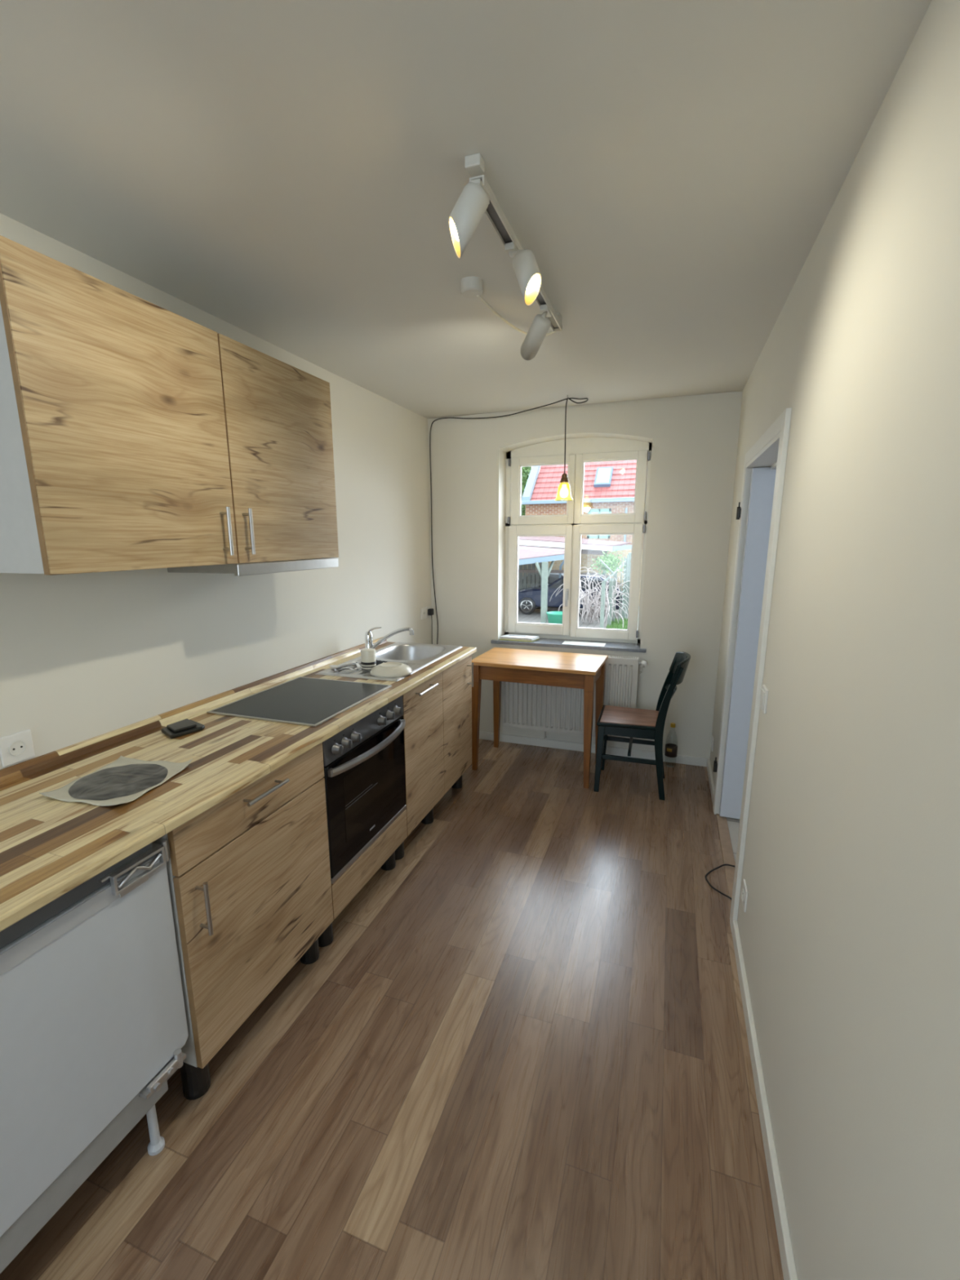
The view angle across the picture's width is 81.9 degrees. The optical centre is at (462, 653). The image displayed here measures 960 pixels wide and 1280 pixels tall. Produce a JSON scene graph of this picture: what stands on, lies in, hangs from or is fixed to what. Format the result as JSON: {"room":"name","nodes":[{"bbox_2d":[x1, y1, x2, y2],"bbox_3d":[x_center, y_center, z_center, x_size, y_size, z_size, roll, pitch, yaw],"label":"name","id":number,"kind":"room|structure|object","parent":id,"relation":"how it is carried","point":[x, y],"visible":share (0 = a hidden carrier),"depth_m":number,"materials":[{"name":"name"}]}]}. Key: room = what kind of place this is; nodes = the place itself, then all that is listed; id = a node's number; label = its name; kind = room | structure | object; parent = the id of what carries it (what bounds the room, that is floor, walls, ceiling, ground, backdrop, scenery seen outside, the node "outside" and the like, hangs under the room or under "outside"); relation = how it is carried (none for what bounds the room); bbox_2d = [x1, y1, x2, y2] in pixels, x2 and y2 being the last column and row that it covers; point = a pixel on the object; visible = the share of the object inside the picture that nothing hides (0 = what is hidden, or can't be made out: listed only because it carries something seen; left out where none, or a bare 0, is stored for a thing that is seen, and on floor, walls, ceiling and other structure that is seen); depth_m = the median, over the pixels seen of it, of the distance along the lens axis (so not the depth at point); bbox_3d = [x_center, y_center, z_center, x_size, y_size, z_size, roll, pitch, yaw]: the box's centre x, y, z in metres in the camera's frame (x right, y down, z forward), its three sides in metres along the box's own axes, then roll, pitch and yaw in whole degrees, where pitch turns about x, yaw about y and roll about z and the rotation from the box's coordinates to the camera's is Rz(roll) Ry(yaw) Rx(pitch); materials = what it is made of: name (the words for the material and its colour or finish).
{"room":"kitchen","nodes":[
{"label":"kitchen","id":0,"kind":"room"},
{"bbox_2d":[0,213,431,769],"bbox_3d":[-1.293,0.031,1.403,0.120,2.526,6.464,4,13,20],"label":"wall","id":1,"kind":"structure","parent":0,"point":[83,656],"depth_m":2.10,"materials":[{"name":"paint"}]},
{"bbox_2d":[0,728,35,767],"bbox_3d":[-1.205,0.254,1.495,0.010,0.080,0.080,4,13,20],"label":"wall socket","id":2,"kind":"object","parent":1,"relation":"attached to","point":[18,747],"visible":1,"depth_m":1.49,"materials":[{"name":"white paint"}]},
{"bbox_2d":[0,235,238,575],"bbox_3d":[-0.960,-0.569,1.478,0.376,0.670,0.583,4,13,20],"label":"upper cabinet","id":3,"kind":"object","parent":1,"relation":"attached to","point":[114,453],"visible":1,"depth_m":1.32,"materials":[{"name":"brown wood"}]},
{"bbox_2d":[167,557,338,576],"bbox_3d":[-0.774,-0.333,2.073,0.347,0.040,0.573,4,13,20],"label":"extractor hood","id":4,"kind":"object","parent":3,"relation":"attached to","point":[263,567],"visible":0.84,"depth_m":1.89,"materials":[{"name":"metal"}]},
{"bbox_2d":[217,333,338,563],"bbox_3d":[-0.758,-0.682,2.012,0.376,0.670,0.577,4,13,20],"label":"upper cabinet","id":5,"kind":"object","parent":1,"relation":"attached to","point":[277,414],"visible":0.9,"depth_m":1.90,"materials":[{"name":"brown wood"}]},
{"bbox_2d":[421,607,426,619],"bbox_3d":[-0.279,-0.289,3.941,0.010,0.080,0.080,4,13,20],"label":"wall socket","id":6,"kind":"object","parent":1,"relation":"attached to","point":[424,609],"visible":1,"depth_m":3.93,"materials":[{"name":"white paint"}]},
{"bbox_2d":[425,605,433,644],"bbox_3d":[-0.234,-0.055,4.063,0.040,0.589,0.080,4,13,20],"label":"wall socket","id":7,"kind":"object","parent":1,"relation":"attached to","point":[429,611],"visible":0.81,"depth_m":4.00,"materials":[{"name":"white paint"}]},
{"bbox_2d":[0,738,783,1279],"bbox_3d":[0.276,1.332,1.051,3.429,0.100,6.400,4,13,20],"label":"floor","id":8,"kind":"structure","parent":0,"point":[519,1050],"depth_m":1.51,"materials":[{"name":"laminate"}]},
{"bbox_2d":[0,840,188,1273],"bbox_3d":[-1.035,0.849,1.181,0.559,0.812,0.594,4,13,20],"label":"dishwasher","id":9,"kind":"object","parent":8,"relation":"on","point":[94,1032],"visible":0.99,"depth_m":1.13,"materials":[{"name":"metal"}]},
{"bbox_2d":[152,742,333,1100],"bbox_3d":[-0.819,0.728,1.732,0.610,0.820,0.602,4,13,20],"label":"base cabinet","id":10,"kind":"object","parent":8,"relation":"on","point":[249,876],"visible":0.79,"depth_m":1.53,"materials":[{"name":"brown wood"}]},
{"bbox_2d":[0,636,476,932],"bbox_3d":[-0.684,0.211,2.048,0.603,0.059,2.770,4,13,20],"label":"countertop","id":11,"kind":"structure","parent":10,"relation":"on","point":[50,847],"depth_m":1.47,"materials":[{"name":"brown wood"}]},
{"bbox_2d":[39,755,192,806],"bbox_3d":[-0.907,0.329,1.456,0.246,0.017,0.268,1,12,9],"label":"placemat","id":12,"kind":"object","parent":11,"relation":"on","point":[125,780],"visible":1,"depth_m":1.45,"materials":[{"name":"fabric"}]},
{"bbox_2d":[160,718,204,738],"bbox_3d":[-0.941,0.246,1.847,0.114,0.022,0.122,8,15,36],"label":"wallet","id":13,"kind":"object","parent":11,"relation":"on","point":[185,726],"visible":1,"depth_m":1.82,"materials":[{"name":"black leather"}]},
{"bbox_2d":[206,676,391,727],"bbox_3d":[-0.623,0.176,2.207,0.472,0.006,0.557,4,13,20],"label":"cooktop","id":14,"kind":"object","parent":11,"relation":"in","point":[300,700],"visible":1,"depth_m":2.15,"materials":[{"name":"glass"}]},
{"bbox_2d":[315,641,462,681],"bbox_3d":[-0.347,0.092,2.933,0.432,0.145,0.848,4,13,20],"label":"sink","id":15,"kind":"object","parent":11,"relation":"in","point":[417,656],"visible":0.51,"depth_m":3.09,"materials":[{"name":"metal"}]},
{"bbox_2d":[329,665,355,671],"bbox_3d":[-0.583,0.068,2.664,0.155,0.008,0.040,6,14,30],"label":"spoon","id":16,"kind":"object","parent":15,"relation":"on","point":[331,666],"visible":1,"depth_m":2.67,"materials":[{"name":"silver metal"}]},
{"bbox_2d":[329,665,339,667],"bbox_3d":[-0.625,0.063,2.688,0.059,0.008,0.040,6,14,30],"label":"bowl","id":17,"kind":"object","parent":16,"relation":"on","point":[332,666],"depth_m":2.70,"materials":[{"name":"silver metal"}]},
{"bbox_2d":[335,663,361,669],"bbox_3d":[-0.545,0.056,2.720,0.018,0.008,0.190,9,15,37],"label":"knife","id":18,"kind":"object","parent":15,"relation":"on","point":[339,668],"visible":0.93,"depth_m":2.68,"materials":[{"name":"silver plastic"}]},
{"bbox_2d":[337,666,361,671],"bbox_3d":[-0.535,0.071,2.648,0.130,0.008,0.017,-9,15,-37],"label":"knife","id":19,"kind":"object","parent":15,"relation":"on","point":[361,667],"visible":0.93,"depth_m":2.63,"materials":[{"name":"silver plastic"}]},
{"bbox_2d":[338,659,361,666],"bbox_3d":[-0.554,0.047,2.763,0.040,0.008,0.160,11,16,43],"label":"spoon","id":20,"kind":"object","parent":15,"relation":"on","point":[359,660],"visible":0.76,"depth_m":2.76,"materials":[{"name":"silver metal"}]},
{"bbox_2d":[351,660,360,667],"bbox_3d":[-0.529,0.048,2.754,0.022,0.007,0.165,-5,13,-19],"label":"fork","id":21,"kind":"object","parent":15,"relation":"on","point":[357,664],"visible":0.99,"depth_m":2.72,"materials":[{"name":"silver metal"}]},
{"bbox_2d":[360,648,376,671],"bbox_3d":[-0.453,0.028,2.658,0.072,0.099,0.072,4,13,20],"label":"mug","id":22,"kind":"object","parent":15,"relation":"on","point":[368,658],"visible":0.88,"depth_m":2.63,"materials":[{"name":"beige ceramic"}]},
{"bbox_2d":[376,660,386,665],"bbox_3d":[-0.449,0.040,2.797,0.131,0.013,0.086,6,14,29],"label":"cloth","id":23,"kind":"object","parent":15,"relation":"on","point":[378,662],"visible":0.37,"depth_m":2.77,"materials":[{"name":"black fabric"}]},
{"bbox_2d":[370,662,412,677],"bbox_3d":[-0.336,0.070,2.595,0.196,0.041,0.196,4,13,20],"label":"bowl","id":24,"kind":"object","parent":15,"relation":"on","point":[388,669],"visible":1,"depth_m":2.54,"materials":[{"name":"beige ceramic"}]},
{"bbox_2d":[364,626,413,648],"bbox_3d":[-0.403,-0.070,2.976,0.283,0.156,0.064,3,12,15],"label":"mixer tap","id":25,"kind":"object","parent":11,"relation":"on","point":[368,636],"visible":0.9,"depth_m":2.99,"materials":[{"name":"silver metal"}]},
{"bbox_2d":[318,808,407,946],"bbox_3d":[-0.627,0.609,2.290,0.574,0.820,0.596,4,13,20],"label":"base cabinet","id":26,"kind":"object","parent":8,"relation":"on","point":[381,853],"visible":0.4,"depth_m":2.17,"materials":[{"name":"brown wood"}]},
{"bbox_2d":[322,695,406,884],"bbox_3d":[-0.584,0.476,2.245,0.595,0.538,0.590,4,13,20],"label":"oven","id":27,"kind":"object","parent":26,"relation":"in","point":[364,762],"visible":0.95,"depth_m":2.10,"materials":[{"name":"black glass"}]},
{"bbox_2d":[395,671,444,859],"bbox_3d":[-0.429,0.509,2.763,0.610,0.820,0.444,4,13,20],"label":"base cabinet","id":28,"kind":"object","parent":8,"relation":"on","point":[423,705],"visible":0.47,"depth_m":2.63,"materials":[{"name":"brown wood"}]},
{"bbox_2d":[442,654,473,794],"bbox_3d":[-0.275,0.422,3.170,0.610,0.820,0.442,4,13,20],"label":"base cabinet","id":29,"kind":"object","parent":8,"relation":"on","point":[457,679],"visible":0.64,"depth_m":3.04,"materials":[{"name":"brown wood"}]},
{"bbox_2d":[471,647,608,788],"bbox_3d":[0.488,0.382,3.575,0.778,0.722,0.486,4,13,22],"label":"dining table","id":30,"kind":"object","parent":8,"relation":"on","point":[497,664],"visible":0.9,"depth_m":3.40,"materials":[{"name":"brown wood"}]},
{"bbox_2d":[593,651,690,800],"bbox_3d":[1.055,0.395,3.267,0.483,0.815,0.369,4,13,19],"label":"dining chair","id":31,"kind":"object","parent":8,"relation":"on","point":[632,722],"visible":1,"depth_m":3.17,"materials":[{"name":"green paint"}]},
{"bbox_2d":[664,722,677,767],"bbox_3d":[1.356,0.591,3.596,0.074,0.290,0.074,4,13,20],"label":"bottle","id":32,"kind":"object","parent":8,"relation":"on","point":[671,749],"visible":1,"depth_m":3.58,"materials":[{"name":"black glass"}]},
{"bbox_2d":[705,863,735,899],"bbox_3d":[1.114,0.987,2.373,0.145,0.019,0.329,6,13,28],"label":"cable","id":33,"kind":"object","parent":8,"relation":"on","point":[722,865],"visible":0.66,"depth_m":2.43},
{"bbox_2d":[0,0,931,418],"bbox_3d":[-0.363,-1.041,0.692,2.171,0.150,6.224,4,13,20],"label":"ceiling","id":34,"kind":"structure","parent":0,"point":[293,174],"depth_m":1.21,"materials":[{"name":"paint"}]},
{"bbox_2d":[448,152,562,360],"bbox_3d":[0.102,-1.047,1.619,0.299,0.226,1.061,2,12,14],"label":"track light","id":35,"kind":"object","parent":34,"relation":"attached to","point":[477,199],"visible":1,"depth_m":1.38,"materials":[{"name":"white metal"}]},
{"bbox_2d":[429,395,588,644],"bbox_3d":[0.234,-0.659,3.667,1.121,1.826,0.173,7,14,33],"label":"pendant lamp","id":36,"kind":"object","parent":34,"relation":"hanging from","point":[564,492],"visible":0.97,"depth_m":3.37,"materials":[{"name":"metal"}]},
{"bbox_2d":[560,473,568,483],"bbox_3d":[0.606,-1.048,3.298,0.052,0.052,0.052,4,13,20],"label":"socket","id":37,"kind":"object","parent":36,"relation":"attached to","point":[564,479],"depth_m":3.28,"materials":[{"name":"brown metal"}]},
{"bbox_2d":[427,391,742,758],"bbox_3d":[0.797,-0.495,3.838,2.071,2.526,0.340,4,13,20],"label":"wall","id":38,"kind":"structure","parent":0,"point":[694,438],"depth_m":3.55,"materials":[{"name":"paint"}]},
{"bbox_2d":[490,638,646,653],"bbox_3d":[0.727,-0.071,3.850,1.051,0.022,0.203,4,13,20],"label":"windowsill","id":39,"kind":"structure","parent":38,"relation":"attached to","point":[609,646],"depth_m":3.77,"materials":[{"name":"grey stone"}]},
{"bbox_2d":[499,634,539,641],"bbox_3d":[0.404,-0.112,3.942,0.265,0.026,0.122,5,13,24],"label":"newspaper","id":40,"kind":"object","parent":39,"relation":"on","point":[508,637],"visible":1,"depth_m":3.91,"materials":[{"name":"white paper"}]},
{"bbox_2d":[561,640,605,646],"bbox_3d":[0.827,-0.070,3.782,0.282,0.002,0.117,4,13,20],"label":"paper sheet","id":41,"kind":"object","parent":39,"relation":"on","point":[584,643],"visible":1,"depth_m":3.78,"materials":[{"name":"white paper"}]},
{"bbox_2d":[502,653,647,738],"bbox_3d":[0.743,0.312,3.789,0.961,0.641,0.096,4,13,20],"label":"radiator","id":42,"kind":"object","parent":38,"relation":"attached to","point":[551,708],"visible":0.39,"depth_m":3.78,"materials":[{"name":"white metal"}]},
{"bbox_2d":[504,437,652,643],"bbox_3d":[0.755,-0.767,3.788,0.967,1.365,0.124,4,13,20],"label":"window","id":43,"kind":"structure","parent":38,"relation":"in","point":[572,525],"depth_m":3.76,"materials":[{"name":"white paint"}]},
{"bbox_2d":[479,731,706,766],"bbox_3d":[0.681,0.645,3.931,1.936,0.058,0.015,4,13,20],"label":"baseboard","id":44,"kind":"structure","parent":38,"relation":"attached to","point":[682,759],"depth_m":3.87,"materials":[{"name":"white wood"}]},
{"bbox_2d":[709,0,959,1279],"bbox_3d":[0.594,0.195,0.549,0.120,2.526,6.144,4,13,20],"label":"wall","id":45,"kind":"structure","parent":0,"point":[849,928],"depth_m":0.92,"materials":[{"name":"paint"}]},
{"bbox_2d":[715,813,735,905],"bbox_3d":[1.234,0.954,2.567,0.049,0.009,0.921,4,13,20],"label":"trim","id":46,"kind":"structure","parent":45,"relation":"attached to","point":[728,858],"depth_m":2.63,"materials":[{"name":"wood"}]},
{"bbox_2d":[741,879,747,912],"bbox_3d":[0.985,0.847,1.938,0.010,0.080,0.080,4,13,20],"label":"wall socket","id":47,"kind":"object","parent":45,"relation":"attached to","point":[744,891],"visible":1,"depth_m":1.92,"materials":[{"name":"white paint"}]},
{"bbox_2d":[712,407,791,931],"bbox_3d":[1.254,0.049,2.366,0.165,1.858,1.055,4,13,20],"label":"door frame","id":48,"kind":"structure","parent":45,"relation":"in","point":[771,449],"depth_m":2.03,"materials":[{"name":"wood"}]},
{"bbox_2d":[719,466,776,818],"bbox_3d":[1.748,0.028,2.607,0.840,1.769,0.097,4,13,20],"label":"door leaf","id":49,"kind":"structure","parent":48,"relation":"attached to","point":[762,479],"depth_m":2.73,"materials":[{"name":"wood"}]},
{"bbox_2d":[706,758,797,1279],"bbox_3d":[0.553,1.293,0.842,0.015,0.058,6.024,4,13,20],"label":"baseboard","id":50,"kind":"structure","parent":45,"relation":"attached to","point":[786,1252],"depth_m":1.38,"materials":[{"name":"white wood"}]},
{"bbox_2d":[760,684,768,714],"bbox_3d":[0.990,0.149,1.821,0.011,0.080,0.080,4,13,20],"label":"light switch","id":51,"kind":"object","parent":45,"relation":"attached to","point":[764,691],"visible":1,"depth_m":1.80,"materials":[{"name":"white paint"}]},
{"label":"outside","id":52,"kind":"structure","parent":0,"visible":0},
{"bbox_2d":[517,606,639,629],"bbox_3d":[6.449,-3.701,31.691,50.000,0.200,55.936,4,13,20],"label":"ground","id":53,"kind":"structure","parent":52,"point":[535,617],"depth_m":19.70,"materials":[{"name":"grey concrete"}]},
{"bbox_2d":[520,504,525,515],"bbox_3d":[2.571,-5.022,26.532,0.973,4.578,1.170,4,13,20],"label":"tree","id":54,"kind":"object","parent":53,"relation":"on","point":[522,513],"visible":0.06,"depth_m":26.05,"materials":[{"name":"green plant"}]},
{"bbox_2d":[521,466,538,515],"bbox_3d":[3.227,-7.309,31.027,2.488,7.195,2.368,4,13,20],"label":"tree","id":55,"kind":"object","parent":53,"relation":"on","point":[526,471],"visible":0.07,"depth_m":29.85,"materials":[{"name":"green plant"}]},
{"bbox_2d":[517,545,564,622],"bbox_3d":[1.737,-2.796,20.517,4.700,2.680,4.020,4,13,20],"label":"carport","id":56,"kind":"object","parent":53,"relation":"on","point":[530,557],"visible":0.41,"depth_m":19.05,"materials":[{"name":"wood"}]},
{"bbox_2d":[518,573,564,608],"bbox_3d":[2.949,-2.782,23.366,4.123,1.474,1.836,3,12,15],"label":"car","id":57,"kind":"object","parent":53,"relation":"on","point":[553,577],"visible":0.02,"depth_m":22.25,"materials":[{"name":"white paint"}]},
{"bbox_2d":[546,611,562,623],"bbox_3d":[3.097,-1.158,18.203,0.696,0.400,0.696,4,13,20],"label":"tub","id":58,"kind":"object","parent":53,"relation":"on","point":[553,617],"visible":0.54,"depth_m":17.96,"materials":[{"name":"green plastic"}]},
{"bbox_2d":[517,572,622,617],"bbox_3d":[3.908,-2.275,20.820,4.208,1.498,1.868,4,13,20],"label":"car","id":59,"kind":"object","parent":53,"relation":"on","point":[529,598],"visible":0.43,"depth_m":20.20,"materials":[{"name":"blue paint"}]},
{"bbox_2d":[518,536,631,573],"bbox_3d":[2.992,-3.578,22.885,7.540,3.220,1.740,4,13,20],"label":"carport","id":60,"kind":"object","parent":53,"relation":"on","point":[588,546],"visible":0.38,"depth_m":21.65,"materials":[{"name":"tile"}]},
{"bbox_2d":[518,549,642,599],"bbox_3d":[3.696,-3.385,24.180,8.000,2.300,0.250,4,13,20],"label":"wall","id":61,"kind":"structure","parent":53,"relation":"on","point":[586,561],"depth_m":23.27,"materials":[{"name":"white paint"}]},
{"bbox_2d":[521,459,647,549],"bbox_3d":[8.877,-7.904,26.875,10.700,9.962,7.450,4,13,20],"label":"brick house","id":62,"kind":"structure","parent":53,"relation":"on","point":[609,486],"depth_m":25.22,"materials":[{"name":"red tile"}]},
{"bbox_2d":[549,549,630,626],"bbox_3d":[4.218,-1.965,18.093,2.847,2.832,2.478,5,13,23],"label":"climbing shrub","id":63,"kind":"object","parent":53,"relation":"on","point":[611,561],"visible":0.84,"depth_m":17.94,"materials":[{"name":"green plant"}]},
{"bbox_2d":[600,552,631,628],"bbox_3d":[5.207,-2.230,18.612,0.480,2.300,3.590,6,13,28],"label":"fence","id":64,"kind":"object","parent":53,"relation":"on","point":[626,571],"visible":0.72,"depth_m":18.27,"materials":[{"name":"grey wood"}]},
{"bbox_2d":[606,617,638,629],"bbox_3d":[5.232,-1.010,18.080,0.899,0.130,2.021,4,13,20],"label":"grass","id":65,"kind":"structure","parent":53,"relation":"on","point":[615,624],"depth_m":17.73,"materials":[{"name":"green plant"}]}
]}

